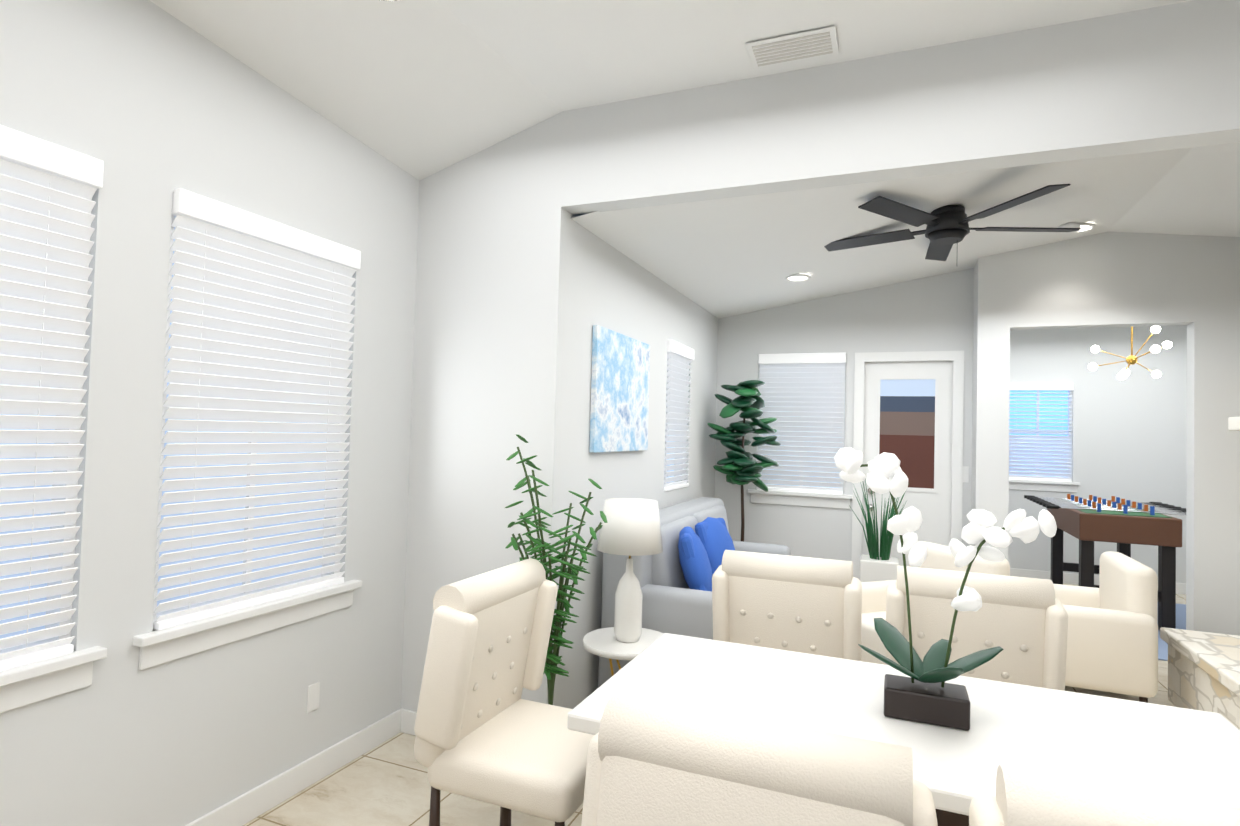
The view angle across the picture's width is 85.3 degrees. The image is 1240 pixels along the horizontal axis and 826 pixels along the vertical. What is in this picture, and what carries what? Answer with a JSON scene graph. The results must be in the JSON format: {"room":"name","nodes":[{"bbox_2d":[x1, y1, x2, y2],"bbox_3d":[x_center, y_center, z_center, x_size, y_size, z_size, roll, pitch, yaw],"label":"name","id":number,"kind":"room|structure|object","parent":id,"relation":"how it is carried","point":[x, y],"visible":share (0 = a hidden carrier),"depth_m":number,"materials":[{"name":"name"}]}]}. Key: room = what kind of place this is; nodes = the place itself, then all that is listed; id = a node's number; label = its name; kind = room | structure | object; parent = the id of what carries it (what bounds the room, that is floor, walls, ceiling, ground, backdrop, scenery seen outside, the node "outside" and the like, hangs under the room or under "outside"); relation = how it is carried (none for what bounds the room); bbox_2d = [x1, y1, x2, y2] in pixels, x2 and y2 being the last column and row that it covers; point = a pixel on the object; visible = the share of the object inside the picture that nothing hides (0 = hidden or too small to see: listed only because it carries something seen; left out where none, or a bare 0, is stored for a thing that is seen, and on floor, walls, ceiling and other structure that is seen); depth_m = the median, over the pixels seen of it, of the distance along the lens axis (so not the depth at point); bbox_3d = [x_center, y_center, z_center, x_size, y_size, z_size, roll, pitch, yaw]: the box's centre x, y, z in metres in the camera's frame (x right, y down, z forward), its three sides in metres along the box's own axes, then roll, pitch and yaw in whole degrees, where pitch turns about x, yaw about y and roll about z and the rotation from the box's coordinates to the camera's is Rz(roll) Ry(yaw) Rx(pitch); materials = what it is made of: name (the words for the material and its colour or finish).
{"room":"dining room","nodes":[
{"label":"dining room","id":0,"kind":"room"},
{"bbox_2d":[0,0,1239,825],"bbox_3d":[1.165,-0.160,1.698,5.540,3.450,13.240,1,-2,22],"label":"wall","id":1,"kind":"structure","parent":0,"point":[513,201],"depth_m":2.97,"materials":[{"name":"white paint"}]},
{"bbox_2d":[0,198,106,712],"bbox_3d":[-1.765,0.021,1.634,0.155,1.550,0.930,1,-2,22],"label":"window","id":2,"kind":"structure","parent":1,"relation":"in","point":[21,686],"depth_m":1.93,"materials":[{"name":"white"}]},
{"bbox_2d":[0,125,103,671],"bbox_3d":[-1.732,-0.040,1.623,0.058,1.452,0.800,1,-2,22],"label":"window blinds","id":3,"kind":"object","parent":2,"relation":"attached to","point":[47,191],"visible":0.94,"depth_m":1.89,"materials":[{"name":"white plastic"}]},
{"bbox_2d":[133,215,361,669],"bbox_3d":[-1.372,0.058,2.591,0.155,1.550,0.940,1,-2,22],"label":"window","id":4,"kind":"structure","parent":1,"relation":"in","point":[157,647],"depth_m":2.49,"materials":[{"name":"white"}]},
{"bbox_2d":[153,188,360,629],"bbox_3d":[-1.339,-0.003,2.580,0.058,1.452,0.810,1,-2,22],"label":"window blinds","id":5,"kind":"object","parent":4,"relation":"attached to","point":[262,305],"visible":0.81,"depth_m":2.50,"materials":[{"name":"white plastic"}]},
{"bbox_2d":[185,709,400,825],"bbox_3d":[-1.570,1.449,2.055,0.014,0.110,2.660,1,-2,22],"label":"baseboard","id":6,"kind":"structure","parent":1,"relation":"attached to","point":[263,798],"depth_m":2.71,"materials":[{"name":"white wood"}]},
{"bbox_2d":[307,682,319,712],"bbox_3d":[-1.270,1.177,2.786,0.006,0.110,0.060,1,-2,22],"label":"electrical outlet plate","id":7,"kind":"object","parent":1,"relation":"attached to","point":[313,694],"visible":1,"depth_m":2.77,"materials":[{"name":"white plastic"}]},
{"bbox_2d":[401,708,416,735],"bbox_3d":[-0.690,1.502,3.123,0.770,0.110,0.014,1,-2,22],"label":"baseboard","id":8,"kind":"structure","parent":1,"relation":"attached to","point":[408,717],"depth_m":3.25,"materials":[{"name":"white wood"}]},
{"bbox_2d":[589,325,649,452],"bbox_3d":[0.015,-0.108,3.726,0.028,0.640,0.780,1,-2,22],"label":"canvas art","id":9,"kind":"object","parent":1,"relation":"attached to","point":[619,410],"visible":1,"depth_m":3.63},
{"bbox_2d":[664,353,684,485],"bbox_3d":[0.345,0.030,4.759,0.080,1.000,0.550,1,-2,22],"label":"window","id":10,"kind":"structure","parent":1,"relation":"in","point":[672,453],"depth_m":4.91,"materials":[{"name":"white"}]},
{"bbox_2d":[664,340,693,490],"bbox_3d":[0.410,0.025,4.732,0.058,1.012,0.540,1,-2,22],"label":"window blinds","id":11,"kind":"object","parent":10,"relation":"attached to","point":[680,356],"visible":0.81,"depth_m":4.71,"materials":[{"name":"white plastic"}]},
{"bbox_2d":[745,26,838,67],"bbox_3d":[0.645,-1.366,2.521,0.320,0.016,0.160,1,-2,22],"label":"air vent","id":12,"kind":"object","parent":1,"relation":"in","point":[797,46],"visible":1,"depth_m":2.51,"materials":[{"name":"white metal"}]},
{"bbox_2d":[784,274,810,281],"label":"recessed light","id":13,"kind":"object","parent":1,"relation":"in","point":[802,277],"depth_m":4.66,"materials":[{"name":"white"}]},
{"bbox_2d":[748,358,852,508],"bbox_3d":[1.476,0.140,5.489,0.820,1.220,0.155,1,-2,22],"label":"window","id":14,"kind":"structure","parent":1,"relation":"in","point":[806,499],"depth_m":5.43,"materials":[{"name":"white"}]},
{"bbox_2d":[757,352,846,493],"bbox_3d":[1.464,0.078,5.459,0.690,1.122,0.058,1,-2,22],"label":"window blinds","id":15,"kind":"object","parent":14,"relation":"attached to","point":[808,389],"visible":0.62,"depth_m":5.45,"materials":[{"name":"white plastic"}]},
{"bbox_2d":[851,351,963,578],"bbox_3d":[2.193,0.610,5.160,0.770,2.160,0.103,1,-2,22],"label":"door","id":16,"kind":"structure","parent":1,"relation":"attached to","point":[908,409],"depth_m":5.16,"materials":[{"name":"white painted wood"},{"name":"glass"}]},
{"bbox_2d":[824,184,1082,260],"bbox_3d":[1.782,-0.944,3.685,1.329,0.310,1.279,1,-2,22],"label":"ceiling fan","id":17,"kind":"object","parent":1,"relation":"hanging from","point":[947,227],"visible":0.98,"depth_m":3.57,"materials":[{"name":"black metal"}]},
{"bbox_2d":[963,466,968,482],"bbox_3d":[2.555,0.455,4.995,0.060,0.120,0.006,1,-2,22],"label":"switch plate","id":18,"kind":"object","parent":1,"relation":"attached to","point":[966,474],"visible":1,"depth_m":4.98,"materials":[{"name":"white plastic"}]},
{"bbox_2d":[1009,390,1079,492],"bbox_3d":[4.574,0.265,7.349,0.740,1.160,0.155,1,-2,22],"label":"window","id":19,"kind":"structure","parent":1,"relation":"in","point":[1054,486],"depth_m":7.37,"materials":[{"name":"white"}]},
{"bbox_2d":[1009,383,1072,481],"bbox_3d":[4.563,0.203,7.320,0.610,1.062,0.059,1,-2,22],"label":"window blinds","id":20,"kind":"object","parent":19,"relation":"attached to","point":[1059,446],"visible":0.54,"depth_m":7.31,"materials":[{"name":"white plastic"}]},
{"bbox_2d":[1058,222,1094,233],"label":"recessed light","id":21,"kind":"object","parent":1,"relation":"in","point":[1086,226],"depth_m":4.19,"materials":[{"name":"white"}]},
{"bbox_2d":[1010,568,1185,594],"bbox_3d":[4.917,1.763,7.106,2.420,0.110,0.014,1,-2,22],"label":"baseboard","id":22,"kind":"structure","parent":1,"relation":"attached to","point":[1069,578],"depth_m":7.22,"materials":[{"name":"white wood"}]},
{"bbox_2d":[1088,326,1171,379],"bbox_3d":[4.147,-0.626,5.471,0.581,0.750,0.594,1,-2,22],"label":"chandelier","id":23,"kind":"object","parent":1,"relation":"hanging from","point":[1131,359],"visible":0.92,"depth_m":5.44,"materials":[{"name":"gold metal"}]},
{"bbox_2d":[1228,416,1239,430],"bbox_3d":[3.317,0.036,3.090,0.248,0.080,1.620,1,-2,22],"label":"shelf","id":24,"kind":"object","parent":1,"relation":"attached to","point":[1233,423],"visible":1,"depth_m":3.81,"materials":[{"name":"white"}]},
{"bbox_2d":[243,583,1185,825],"bbox_3d":[1.096,1.593,1.658,5.650,0.060,13.300,1,-2,22],"label":"floor","id":25,"kind":"structure","parent":0,"point":[386,783],"depth_m":2.67,"materials":[{"name":"tile"}]},
{"bbox_2d":[414,558,594,825],"bbox_3d":[-0.302,1.037,2.200,0.542,1.008,0.570,1,-2,22],"label":"dining chair","id":26,"kind":"object","parent":25,"relation":"on","point":[484,732],"visible":0.98,"depth_m":2.06,"materials":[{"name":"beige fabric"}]},
{"bbox_2d":[505,434,607,704],"bbox_3d":[-0.271,0.823,2.695,0.407,1.464,0.412,1,-2,22],"label":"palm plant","id":27,"kind":"object","parent":25,"relation":"on","point":[553,657],"visible":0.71,"depth_m":2.66,"materials":[{"name":"green plant"}]},
{"bbox_2d":[583,627,662,675],"bbox_3d":[0.027,1.295,3.007,0.400,0.560,0.400,1,-2,22],"label":"side table","id":28,"kind":"object","parent":25,"relation":"on","point":[604,642],"visible":0.35,"depth_m":2.94,"materials":[{"name":"white wood"}]},
{"bbox_2d":[597,498,662,642],"bbox_3d":[0.043,0.704,3.023,0.300,0.620,0.300,1,-2,22],"label":"table lamp","id":29,"kind":"object","parent":28,"relation":"on","point":[631,527],"visible":1,"depth_m":2.95,"materials":[{"name":"white ceramic"}]},
{"bbox_2d":[598,497,790,687],"bbox_3d":[0.557,1.107,4.073,0.715,1.020,1.780,1,-2,22],"label":"sofa","id":30,"kind":"object","parent":25,"relation":"on","point":[674,577],"visible":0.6,"depth_m":3.40,"materials":[{"name":"grey fabric"}]},
{"bbox_2d":[707,380,780,541],"bbox_3d":[0.963,0.705,5.238,0.565,1.910,0.515,1,-2,22],"label":"potted plant","id":31,"kind":"object","parent":25,"relation":"on","point":[744,468],"visible":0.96,"depth_m":5.16,"materials":[{"name":"green plant"}]},
{"bbox_2d":[581,693,937,825],"bbox_3d":[0.258,1.024,1.244,0.570,1.008,0.542,1,-2,22],"label":"dining chair","id":32,"kind":"object","parent":25,"relation":"on","point":[650,762],"visible":1,"depth_m":1.08,"materials":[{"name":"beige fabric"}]},
{"bbox_2d":[712,550,861,660],"bbox_3d":[0.601,1.071,2.554,0.570,1.008,0.542,1,-2,22],"label":"dining chair","id":33,"kind":"object","parent":25,"relation":"on","point":[809,605],"visible":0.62,"depth_m":2.66,"materials":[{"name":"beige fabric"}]},
{"bbox_2d":[849,480,908,581],"bbox_3d":[1.871,1.054,4.874,0.401,1.240,0.456,1,-2,22],"label":"grass planter","id":34,"kind":"object","parent":25,"relation":"on","point":[874,565],"visible":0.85,"depth_m":4.80,"materials":[{"name":"white ceramic"}]},
{"bbox_2d":[567,633,1239,825],"bbox_3d":[0.741,1.174,1.766,1.600,0.765,0.780,1,-2,22],"label":"dining table","id":35,"kind":"object","parent":25,"relation":"on","point":[1185,753],"visible":0.69,"depth_m":1.74,"materials":[{"name":"white wood"}]},
{"bbox_2d":[834,447,1056,730],"bbox_3d":[0.830,0.443,1.748,0.536,0.694,0.371,1,-2,22],"label":"orchid","id":36,"kind":"object","parent":35,"relation":"on","point":[924,692],"visible":1,"depth_m":1.74,"materials":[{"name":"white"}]},
{"bbox_2d":[861,541,1009,664],"bbox_3d":[1.789,1.233,4.005,0.718,0.828,0.810,2,-2,-23],"label":"armchair","id":37,"kind":"object","parent":25,"relation":"on","point":[938,556],"visible":0.06,"depth_m":4.09,"materials":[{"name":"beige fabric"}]},
{"bbox_2d":[886,566,1067,690],"bbox_3d":[1.212,1.080,2.303,0.570,1.008,0.542,1,-2,22],"label":"dining chair","id":38,"kind":"object","parent":25,"relation":"on","point":[1022,622],"visible":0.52,"depth_m":2.39,"materials":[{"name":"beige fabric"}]},
{"bbox_2d":[969,764,1239,825],"bbox_3d":[0.832,1.033,1.009,0.570,1.008,0.542,1,-2,22],"label":"dining chair","id":39,"kind":"object","parent":25,"relation":"on","point":[1024,797],"visible":1,"depth_m":0.92,"materials":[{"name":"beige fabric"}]},
{"bbox_2d":[1053,551,1157,702],"bbox_3d":[2.765,1.272,4.123,0.702,0.810,0.792,1,-2,22],"label":"armchair","id":40,"kind":"object","parent":25,"relation":"on","point":[1112,640],"visible":0.73,"depth_m":3.74,"materials":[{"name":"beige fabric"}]},
{"bbox_2d":[1157,604,1185,660],"bbox_3d":[4.163,1.750,5.639,1.900,0.011,2.100,1,-2,22],"label":"rug","id":41,"kind":"object","parent":25,"relation":"on","point":[1180,624],"visible":0.08,"depth_m":5.49,"materials":[{"name":"blue carpet"}]},
{"bbox_2d":[1024,494,1185,630],"bbox_3d":[4.318,1.263,5.973,1.110,0.986,1.300,1,-2,22],"label":"foosball table","id":42,"kind":"object","parent":41,"relation":"on","point":[1123,524],"visible":0.73,"depth_m":5.49,"materials":[{"name":"wood"},{"name":"plastic"},{"name":"chrome"}]},
{"bbox_2d":[1160,627,1239,729],"bbox_3d":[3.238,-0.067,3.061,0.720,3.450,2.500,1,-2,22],"label":"countertop","id":43,"kind":"structure","parent":0,"point":[1203,671],"depth_m":3.37,"materials":[{"name":"stone"}]}
]}

